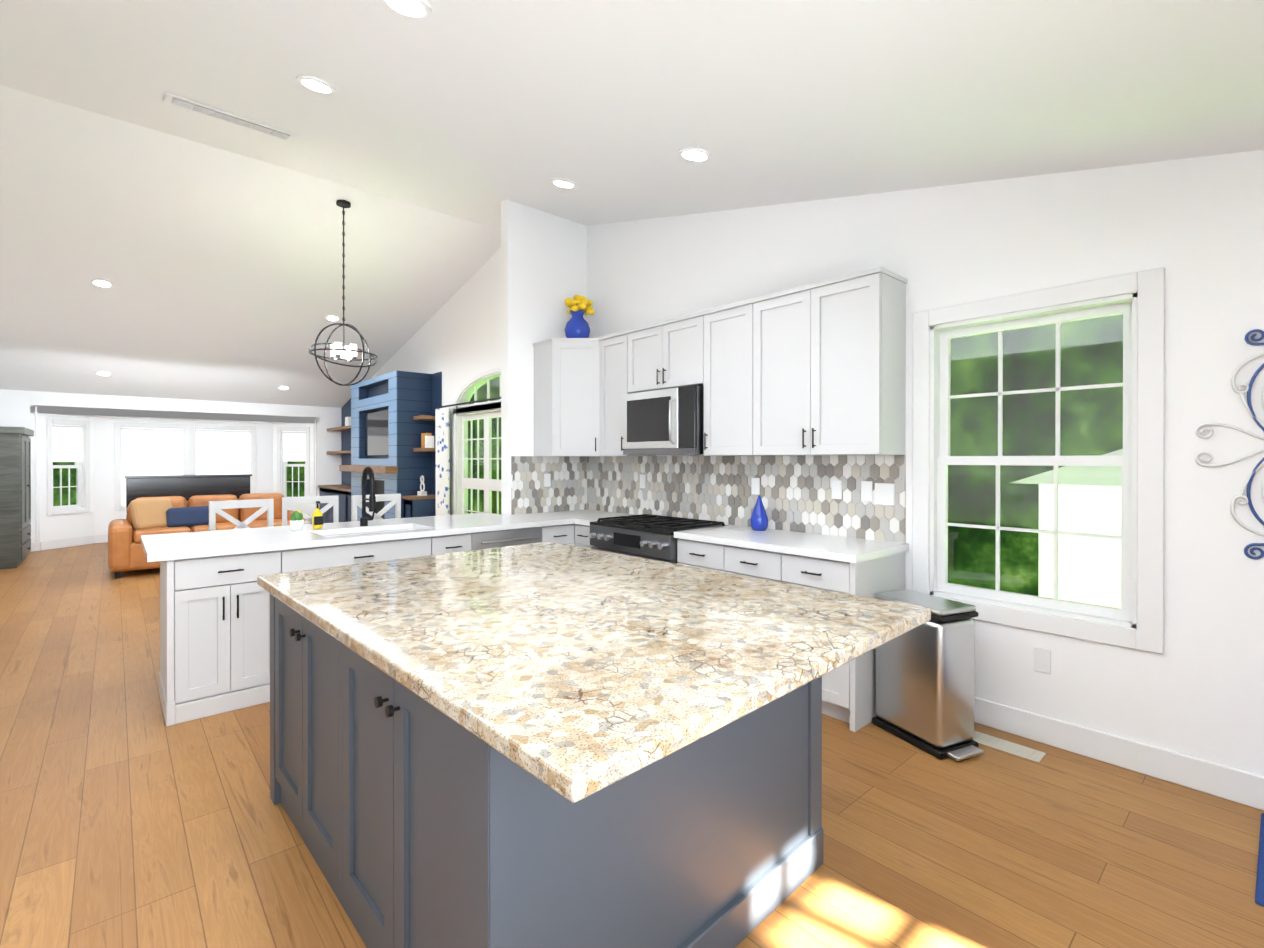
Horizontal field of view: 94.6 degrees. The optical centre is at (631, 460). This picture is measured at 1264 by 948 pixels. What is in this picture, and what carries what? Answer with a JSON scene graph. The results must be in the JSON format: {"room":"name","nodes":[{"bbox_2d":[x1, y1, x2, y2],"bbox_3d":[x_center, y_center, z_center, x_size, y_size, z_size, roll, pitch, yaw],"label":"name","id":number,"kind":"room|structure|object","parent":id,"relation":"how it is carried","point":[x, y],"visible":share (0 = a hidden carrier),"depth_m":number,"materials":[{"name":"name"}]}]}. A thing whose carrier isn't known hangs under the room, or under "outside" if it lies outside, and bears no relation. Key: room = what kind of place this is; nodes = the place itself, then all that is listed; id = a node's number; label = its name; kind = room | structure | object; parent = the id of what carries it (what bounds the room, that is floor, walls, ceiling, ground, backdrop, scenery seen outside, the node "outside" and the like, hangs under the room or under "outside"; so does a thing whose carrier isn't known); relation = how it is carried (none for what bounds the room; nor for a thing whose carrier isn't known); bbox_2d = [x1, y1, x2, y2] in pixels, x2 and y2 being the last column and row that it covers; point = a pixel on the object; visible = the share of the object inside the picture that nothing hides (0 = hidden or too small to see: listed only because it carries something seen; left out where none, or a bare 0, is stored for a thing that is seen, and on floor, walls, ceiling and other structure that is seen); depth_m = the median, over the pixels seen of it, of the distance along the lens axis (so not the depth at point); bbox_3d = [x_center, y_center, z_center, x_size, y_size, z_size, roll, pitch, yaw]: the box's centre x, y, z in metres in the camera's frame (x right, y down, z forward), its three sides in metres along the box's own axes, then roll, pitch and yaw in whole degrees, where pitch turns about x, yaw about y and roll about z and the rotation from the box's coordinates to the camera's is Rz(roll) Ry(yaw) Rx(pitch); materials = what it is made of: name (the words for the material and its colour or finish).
{"room":"kitchen","nodes":[
{"label":"kitchen","id":0,"kind":"room"},
{"bbox_2d":[35,407,93,541],"bbox_3d":[-9.154,0.275,9.395,0.140,2.220,0.901,0,0,7],"label":"wall","id":1,"kind":"structure","parent":0,"point":[63,526],"depth_m":9.19,"materials":[{"name":"white paint"}]},
{"bbox_2d":[46,418,89,515],"bbox_3d":[-9.138,0.095,9.403,0.150,1.520,0.640,0,0,7],"label":"bay window","id":2,"kind":"structure","parent":1,"relation":"in","point":[67,440],"depth_m":9.44,"materials":[{"name":"white paint"}]},
{"bbox_2d":[0,389,341,542],"bbox_3d":[-7.776,0.072,10.269,5.230,2.620,0.150,0,0,-42],"label":"wall","id":3,"kind":"structure","parent":0,"point":[15,405],"depth_m":10.01,"materials":[{"name":"white paint"}]},
{"bbox_2d":[30,405,318,422],"bbox_3d":[-7.949,-0.798,10.514,4.000,0.120,0.750,0,0,-42],"label":"curtain rod","id":4,"kind":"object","parent":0,"point":[133,414],"depth_m":10.01,"materials":[{"name":"grey metal"}]},
{"bbox_2d":[94,417,272,534],"bbox_3d":[-8.111,0.271,10.700,2.700,2.220,0.140,0,0,-42],"label":"wall","id":5,"kind":"structure","parent":0,"point":[105,513],"depth_m":9.93,"materials":[{"name":"white paint"}]},
{"bbox_2d":[114,422,255,510],"bbox_3d":[-8.109,0.091,10.682,2.060,1.520,0.150,0,0,-42],"label":"bay window","id":6,"kind":"structure","parent":5,"relation":"in","point":[162,449],"depth_m":10.56,"materials":[{"name":"white paint"}]},
{"bbox_2d":[273,418,316,515],"bbox_3d":[-6.693,0.268,11.583,0.901,2.220,0.140,0,0,0],"label":"wall","id":7,"kind":"structure","parent":0,"point":[308,509],"depth_m":11.51,"materials":[{"name":"white paint"}]},
{"bbox_2d":[277,427,309,496],"bbox_3d":[-6.684,0.088,11.568,0.640,1.520,0.150,0,0,0],"label":"bay window","id":8,"kind":"structure","parent":7,"relation":"in","point":[293,444],"depth_m":11.54,"materials":[{"name":"white paint"}]},
{"bbox_2d":[501,200,586,514],"bbox_3d":[-0.807,-0.490,5.471,0.870,3.776,0.120,0,0,-42],"label":"wall","id":9,"kind":"structure","parent":0,"point":[543,266],"depth_m":5.27,"materials":[{"name":"white paint"}]},
{"bbox_2d":[0,542,1263,947],"bbox_3d":[-3.393,1.459,5.339,5.520,0.120,14.950,0,0,-42],"label":"floor","id":10,"kind":"structure","parent":0,"point":[128,818],"depth_m":2.20,"materials":[{"name":"brown wood"}]},
{"bbox_2d":[0,426,33,569],"bbox_3d":[-8.480,0.475,7.804,0.580,1.830,1.180,0,0,-42],"label":"armoire","id":11,"kind":"object","parent":10,"relation":"on","point":[15,495],"visible":1,"depth_m":7.52,"materials":[{"name":"grey wood"}]},
{"bbox_2d":[124,474,251,518],"bbox_3d":[-6.450,0.798,8.533,1.480,1.180,0.670,0,0,-42],"label":"upright piano","id":12,"kind":"object","parent":10,"relation":"on","point":[186,487],"visible":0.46,"depth_m":8.43,"materials":[{"name":"black"}]},
{"bbox_2d":[108,493,311,578],"bbox_3d":[-5.615,0.930,7.858,2.150,0.920,0.970,0,0,-42],"label":"sofa","id":13,"kind":"object","parent":10,"relation":"on","point":[160,515],"visible":0.6,"depth_m":7.38,"materials":[{"name":"leather"}]},
{"bbox_2d":[159,555,296,726],"bbox_3d":[-2.448,0.965,3.515,0.591,0.880,0.630,0,0,-42],"label":"base cabinet","id":14,"kind":"object","parent":10,"relation":"on","point":[215,617],"depth_m":3.24,"materials":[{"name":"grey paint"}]},
{"bbox_2d":[141,507,640,566],"bbox_3d":[-1.509,0.500,4.402,3.336,0.040,1.250,0,0,-42],"label":"countertop","id":15,"kind":"structure","parent":14,"relation":"on","point":[188,549],"depth_m":3.90,"materials":[{"name":"white stone"}]},
{"bbox_2d":[289,510,303,530],"bbox_3d":[-2.325,0.412,4.044,0.090,0.137,0.090,0,0,-42],"label":"plant pot","id":16,"kind":"object","parent":15,"relation":"on","point":[296,522],"depth_m":4.02,"materials":[{"name":"white ceramic"}]},
{"bbox_2d":[312,501,322,528],"bbox_3d":[-2.225,0.383,4.127,0.064,0.195,0.072,0,0,-42],"label":"soap bottle","id":17,"kind":"object","parent":15,"relation":"on","point":[317,516],"depth_m":4.11,"materials":[{"name":"yellow plastic"}]},
{"bbox_2d":[357,467,375,526],"bbox_3d":[-1.894,0.263,4.247,0.109,0.435,0.241,0,0,-42],"label":"faucet","id":18,"kind":"object","parent":15,"relation":"on","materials":[{"name":"black metal"}]},
{"bbox_2d":[325,527,416,534],"bbox_3d":[-1.813,0.621,4.085,0.744,0.224,0.444,0,0,-42],"label":"sink","id":19,"kind":"object","parent":15,"relation":"in","point":[378,528],"depth_m":4.22,"materials":[{"name":"white ceramic"}]},
{"bbox_2d":[209,499,273,530],"bbox_3d":[-2.873,0.852,4.361,0.400,1.100,0.420,0,0,44],"label":"stool","id":20,"kind":"object","parent":10,"relation":"on","point":[267,505],"visible":0.19,"depth_m":4.47,"materials":[{"name":"white paint"}]},
{"bbox_2d":[282,495,338,525],"bbox_3d":[-2.615,0.850,4.777,0.420,1.100,0.400,0,0,-34],"label":"stool","id":21,"kind":"object","parent":10,"relation":"on","point":[331,501],"visible":0.19,"depth_m":4.90,"materials":[{"name":"white paint"}]},
{"bbox_2d":[297,543,444,570],"bbox_3d":[-1.928,0.963,3.967,1.032,0.880,0.595,0,0,-42],"label":"base cabinet","id":22,"kind":"object","parent":10,"relation":"on","point":[327,559],"depth_m":3.76,"materials":[{"name":"grey paint"}]},
{"bbox_2d":[351,494,400,520],"bbox_3d":[-2.139,0.850,5.040,0.420,1.100,0.400,0,0,-45],"label":"stool","id":23,"kind":"object","parent":10,"relation":"on","point":[394,499],"visible":0.08,"depth_m":5.17,"materials":[{"name":"white paint"}]},
{"bbox_2d":[318,371,441,522],"bbox_3d":[-4.544,0.059,9.808,0.686,2.650,4.826,0,0,-42],"label":"fireplace","id":24,"kind":"object","parent":10,"relation":"on","point":[386,429],"visible":0.75,"depth_m":8.43,"materials":[{"name":"blue wood"}]},
{"bbox_2d":[365,410,388,455],"bbox_3d":[-3.872,-0.418,8.955,0.079,0.670,1.200,0,0,-42],"label":"screen","id":25,"kind":"object","parent":24,"relation":"on","point":[376,421],"depth_m":8.96,"materials":[{"name":"black glass"}]},
{"bbox_2d":[445,539,472,553],"bbox_3d":[-1.498,0.962,4.349,0.361,0.880,0.595,0,0,-42],"label":"base cabinet","id":26,"kind":"object","parent":10,"relation":"on","point":[451,545],"depth_m":4.17,"materials":[{"name":"grey paint"}]},
{"bbox_2d":[473,531,540,549],"bbox_3d":[-1.138,0.966,4.666,0.722,0.870,0.590,0,0,-42],"label":"base cabinet","id":27,"kind":"object","parent":10,"relation":"on","point":[490,541],"depth_m":4.42,"materials":[{"name":"grey paint"}]},
{"bbox_2d":[471,527,540,549],"bbox_3d":[-0.954,0.964,4.459,0.592,0.875,0.124,0,0,-42],"label":"dishwasher","id":28,"kind":"object","parent":27,"relation":"in","point":[505,536],"depth_m":4.41,"materials":[{"name":"silver metal"}]},
{"bbox_2d":[259,585,823,947],"bbox_3d":[-0.429,0.969,2.226,1.335,0.880,1.792,0,0,-44],"label":"kitchen island","id":29,"kind":"object","parent":10,"relation":"on","point":[423,836],"depth_m":1.55,"materials":[{"name":"grey paint"}]},
{"bbox_2d":[257,541,930,808],"bbox_3d":[-0.297,0.507,2.200,1.498,0.040,2.170,0,0,-44],"label":"island countertop","id":30,"kind":"structure","parent":29,"relation":"on","point":[583,670],"depth_m":1.60,"materials":[{"name":"beige stone"}]},
{"bbox_2d":[541,527,572,545],"bbox_3d":[-0.768,0.960,4.958,0.340,0.880,0.656,0,0,-42],"label":"base cabinet","id":31,"kind":"object","parent":10,"relation":"on","point":[562,537],"depth_m":4.75,"materials":[{"name":"grey paint"}]},
{"bbox_2d":[573,527,580,546],"bbox_3d":[-0.192,0.960,4.938,0.656,0.880,0.300,0,0,-42],"label":"base cabinet","id":32,"kind":"object","parent":10,"relation":"on","point":[576,530],"depth_m":4.83,"materials":[{"name":"grey paint"}]},
{"bbox_2d":[581,523,684,564],"bbox_3d":[0.206,0.949,4.489,0.658,0.905,1.022,0,0,-42],"label":"stove","id":33,"kind":"object","parent":10,"relation":"on","point":[665,546],"depth_m":4.20,"materials":[{"name":"grey paint"}]},
{"bbox_2d":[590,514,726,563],"bbox_3d":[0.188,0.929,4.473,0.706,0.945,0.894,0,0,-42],"label":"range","id":34,"kind":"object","parent":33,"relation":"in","point":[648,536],"depth_m":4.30,"materials":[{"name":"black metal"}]},
{"bbox_2d":[685,539,712,569],"bbox_3d":[0.685,0.963,3.998,0.595,0.880,0.471,0,0,-42],"label":"base cabinet","id":35,"kind":"object","parent":10,"relation":"on","point":[699,555],"depth_m":3.82,"materials":[{"name":"grey paint"}]},
{"bbox_2d":[713,543,768,579],"bbox_3d":[0.940,0.964,3.711,0.595,0.880,0.542,0,0,-42],"label":"base cabinet","id":36,"kind":"object","parent":10,"relation":"on","point":[734,560],"depth_m":3.57,"materials":[{"name":"grey paint"}]},
{"bbox_2d":[769,551,904,731],"bbox_3d":[1.209,0.965,3.408,0.595,0.880,0.511,0,0,-42],"label":"base cabinet","id":37,"kind":"object","parent":10,"relation":"on","point":[848,690],"depth_m":3.14,"materials":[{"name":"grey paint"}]},
{"bbox_2d":[597,515,908,562],"bbox_3d":[0.639,0.501,4.001,0.658,0.040,2.197,0,0,-42],"label":"countertop","id":38,"kind":"structure","parent":37,"relation":"on","point":[843,548],"depth_m":3.58,"materials":[{"name":"white stone"}]},
{"bbox_2d":[750,495,767,530],"bbox_3d":[0.884,0.358,4.047,0.124,0.245,0.124,0,0,-42],"label":"vase","id":39,"kind":"object","parent":38,"relation":"on","point":[759,519],"depth_m":4.01,"materials":[{"name":"blue ceramic"}]},
{"bbox_2d":[872,589,983,760],"bbox_3d":[1.498,1.056,2.954,0.270,0.700,0.475,0,0,-24],"label":"trash can","id":40,"kind":"object","parent":10,"relation":"on","point":[925,686],"visible":0.88,"depth_m":2.82,"materials":[{"name":"silver metal"}]},
{"bbox_2d":[972,731,1045,762],"bbox_3d":[1.835,1.402,2.875,0.120,0.009,0.320,0,0,-42],"label":"floor vent","id":41,"kind":"object","parent":10,"relation":"in","point":[1012,748],"visible":0.85,"depth_m":2.85,"materials":[{"name":"beige metal"}]},
{"bbox_2d":[1255,813,1263,906],"bbox_3d":[2.534,1.404,1.758,0.700,0.012,0.880,0,0,-42],"label":"door mat","id":42,"kind":"object","parent":10,"relation":"on","point":[1259,895],"visible":1,"depth_m":1.99,"materials":[{"name":"blue fabric"}]},
{"bbox_2d":[0,0,1263,407],"bbox_3d":[-3.161,-1.873,5.066,5.420,1.794,14.150,0,0,-42],"label":"ceiling","id":43,"kind":"structure","parent":0,"point":[210,248],"depth_m":3.33,"materials":[{"name":"white paint"}]},
{"bbox_2d":[91,279,113,287],"bbox_3d":[-5.893,-1.975,6.482,0.187,0.054,0.189,0,0,42],"label":"recessed light","id":44,"kind":"object","parent":43,"relation":"in","point":[103,283],"depth_m":6.47,"materials":[{"name":"white paint"}]},
{"bbox_2d":[95,371,111,375],"bbox_3d":[-7.868,-1.304,8.676,0.187,0.054,0.189,0,0,42],"label":"recessed light","id":45,"kind":"object","parent":43,"relation":"in","point":[103,373],"depth_m":8.66,"materials":[{"name":"white paint"}]},
{"bbox_2d":[163,92,297,141],"bbox_3d":[-2.725,-2.340,3.988,0.740,0.062,0.226,0,0,-42],"label":"ceiling vent","id":46,"kind":"object","parent":43,"relation":"in","point":[192,105],"visible":1,"depth_m":3.94,"materials":[{"name":"white metal"}]},
{"bbox_2d":[278,386,289,389],"bbox_3d":[-6.151,-1.294,10.296,0.187,0.054,0.189,0,0,42],"label":"recessed light","id":47,"kind":"object","parent":43,"relation":"in","point":[279,387],"depth_m":10.29,"materials":[{"name":"white paint"}]},
{"bbox_2d":[296,75,335,94],"bbox_3d":[-1.718,-2.045,3.172,0.187,0.054,0.189,0,0,42],"label":"recessed light","id":48,"kind":"object","parent":43,"relation":"in","point":[312,83],"depth_m":3.15,"materials":[{"name":"white paint"}]},
{"bbox_2d":[325,315,339,320],"bbox_3d":[-4.142,-1.976,8.066,0.187,0.054,0.189,0,0,42],"label":"recessed light","id":49,"kind":"object","parent":43,"relation":"in","point":[329,317],"depth_m":8.05,"materials":[{"name":"white paint"}]},
{"bbox_2d":[308,199,376,385],"bbox_3d":[-2.860,-1.654,5.782,0.616,1.818,0.616,0,0,-42],"label":"pendant chandelier","id":50,"kind":"object","parent":43,"relation":"hanging from","point":[336,349],"visible":1,"depth_m":5.76,"materials":[{"name":"black metal"}]},
{"bbox_2d":[380,0,431,19],"bbox_3d":[-0.866,-1.750,2.230,0.187,0.054,0.189,0,0,42],"label":"recessed light","id":51,"kind":"object","parent":43,"relation":"in","point":[417,9],"depth_m":2.25,"materials":[{"name":"white paint"}]},
{"bbox_2d":[551,178,575,188],"bbox_3d":[-0.509,-2.065,4.340,0.187,0.054,0.189,0,0,42],"label":"recessed light","id":52,"kind":"object","parent":43,"relation":"in","point":[563,183],"depth_m":4.31,"materials":[{"name":"white paint"}]},
{"bbox_2d":[678,147,710,161],"bbox_3d":[0.361,-1.758,3.348,0.187,0.054,0.189,0,0,42],"label":"recessed light","id":53,"kind":"object","parent":43,"relation":"in","point":[688,153],"depth_m":3.33,"materials":[{"name":"white paint"}]},
{"bbox_2d":[372,150,1263,775],"bbox_3d":[-1.279,-0.666,6.777,0.160,4.120,14.000,0,0,-42],"label":"wall","id":54,"kind":"structure","parent":0,"point":[1194,226],"depth_m":2.75,"materials":[{"name":"white paint"}]},
{"bbox_2d":[435,397,500,408],"bbox_3d":[-1.741,-0.737,7.080,0.123,0.050,2.957,0,0,-42],"label":"curtain rod","id":55,"kind":"object","parent":54,"relation":"attached to","point":[436,407],"visible":0.35,"depth_m":7.38,"materials":[{"name":"black metal"}]},
{"bbox_2d":[435,408,449,515],"bbox_3d":[-2.597,0.320,7.990,0.070,2.080,0.340,0,0,-42],"label":"panel","id":56,"kind":"object","parent":55,"relation":"hanging from","point":[442,446],"visible":0.58,"depth_m":7.93,"materials":[{"name":"white fabric"}]},
{"bbox_2d":[453,367,500,514],"bbox_3d":[-1.606,0.137,7.124,0.170,2.511,2.320,0,0,-42],"label":"window","id":57,"kind":"structure","parent":54,"relation":"in","point":[463,415],"depth_m":7.59,"materials":[{"name":"white paint"}]},
{"bbox_2d":[533,331,600,458],"bbox_3d":[-0.449,-0.554,5.256,0.610,1.025,0.666,0,0,-42],"label":"upper cabinet","id":58,"kind":"object","parent":54,"relation":"attached to","point":[567,371],"depth_m":5.06,"materials":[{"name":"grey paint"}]},
{"bbox_2d":[564,295,594,337],"bbox_3d":[-0.494,-1.287,5.299,0.284,0.441,0.312,0,0,-42],"label":"vase","id":59,"kind":"object","parent":58,"relation":"on","point":[577,326],"depth_m":5.22,"materials":[{"name":"blue ceramic"}]},
{"bbox_2d":[601,330,656,458],"bbox_3d":[-0.068,-0.553,5.017,0.359,1.025,0.419,0,0,-42],"label":"upper cabinet","id":60,"kind":"object","parent":54,"relation":"attached to","point":[614,347],"depth_m":4.94,"materials":[{"name":"grey paint"}]},
{"bbox_2d":[30,534,1263,810],"bbox_3d":[-3.360,1.331,5.301,4.920,0.135,14.250,0,0,-42],"label":"baseboard","id":61,"kind":"structure","parent":54,"relation":"attached to","point":[1226,782],"depth_m":2.68,"materials":[{"name":"white paint"}]},
{"bbox_2d":[617,375,676,454],"bbox_3d":[0.254,-0.332,4.588,0.439,0.566,0.611,0,0,-42],"label":"upper cabinet","id":62,"kind":"object","parent":54,"relation":"attached to","point":[646,408],"depth_m":4.50,"materials":[{"name":"grey paint"}]},
{"bbox_2d":[623,385,703,454],"bbox_3d":[0.310,-0.294,4.525,0.439,0.490,0.780,0,0,-42],"label":"microwave","id":63,"kind":"object","parent":62,"relation":"in","point":[668,420],"depth_m":4.36,"materials":[{"name":"silver metal"}]},
{"bbox_2d":[629,312,700,378],"bbox_3d":[0.357,-0.809,4.564,0.325,0.510,0.820,0,0,-42],"label":"upper cabinet","id":64,"kind":"object","parent":54,"relation":"attached to","point":[672,346],"depth_m":4.42,"materials":[{"name":"grey paint"}]},
{"bbox_2d":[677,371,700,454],"bbox_3d":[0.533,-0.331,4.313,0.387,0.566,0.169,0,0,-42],"label":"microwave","id":65,"kind":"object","parent":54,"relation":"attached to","point":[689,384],"depth_m":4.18,"materials":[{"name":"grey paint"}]},
{"bbox_2d":[701,302,740,458],"bbox_3d":[0.792,-0.550,4.075,0.325,1.025,0.491,0,0,-42],"label":"upper cabinet","id":66,"kind":"object","parent":54,"relation":"attached to","point":[720,326],"depth_m":4.04,"materials":[{"name":"grey paint"}]},
{"bbox_2d":[741,267,907,458],"bbox_3d":[1.177,-0.548,3.642,0.325,1.025,0.911,0,0,-42],"label":"upper cabinet","id":67,"kind":"object","parent":54,"relation":"attached to","point":[783,413],"depth_m":3.45,"materials":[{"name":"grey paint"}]},
{"bbox_2d":[912,267,1164,653],"bbox_3d":[2.042,-0.001,3.021,0.170,1.705,1.080,0,0,-42],"label":"window","id":68,"kind":"structure","parent":54,"relation":"in","point":[1140,461],"depth_m":2.90,"materials":[{"name":"white paint"}]},
{"bbox_2d":[1034,647,1050,673],"bbox_3d":[2.051,0.997,2.912,0.006,0.120,0.070,0,0,-42],"label":"electrical outlet cover","id":69,"kind":"object","parent":54,"relation":"attached to","point":[1042,659],"visible":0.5,"depth_m":2.90,"materials":[{"name":"white paint"}]},
{"bbox_2d":[1195,329,1263,558],"bbox_3d":[2.585,-0.066,2.293,0.019,0.932,0.535,0,0,-42],"label":"decor","id":70,"kind":"object","parent":54,"relation":"attached to","point":[1249,408],"visible":1,"depth_m":2.37,"materials":[{"name":"blue metal"}]},
{"label":"outside","id":71,"kind":"structure","parent":0,"visible":0},
{"bbox_3d":[-4.111,1.825,5.003,17.000,0.050,19.000,0,0,-42],"label":"lawn","id":72,"kind":"structure","parent":71,"visible":0},
{"bbox_2d":[1011,449,1122,607],"bbox_3d":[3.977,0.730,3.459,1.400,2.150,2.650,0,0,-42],"label":"neighboring house","id":73,"kind":"structure","parent":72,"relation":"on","point":[1109,566],"depth_m":3.74,"materials":[{"name":"white"}]},
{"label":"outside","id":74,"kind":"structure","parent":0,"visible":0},
{"bbox_2d":[53,461,304,505],"bbox_3d":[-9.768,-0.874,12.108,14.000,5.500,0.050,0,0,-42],"label":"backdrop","id":75,"kind":"structure","parent":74,"point":[56,474],"depth_m":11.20,"materials":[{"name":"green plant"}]},
{"bbox_2d":[468,314,1122,595],"bbox_3d":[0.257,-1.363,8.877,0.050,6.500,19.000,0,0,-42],"label":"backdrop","id":76,"kind":"structure","parent":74,"point":[1043,430],"depth_m":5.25,"materials":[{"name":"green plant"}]}
]}

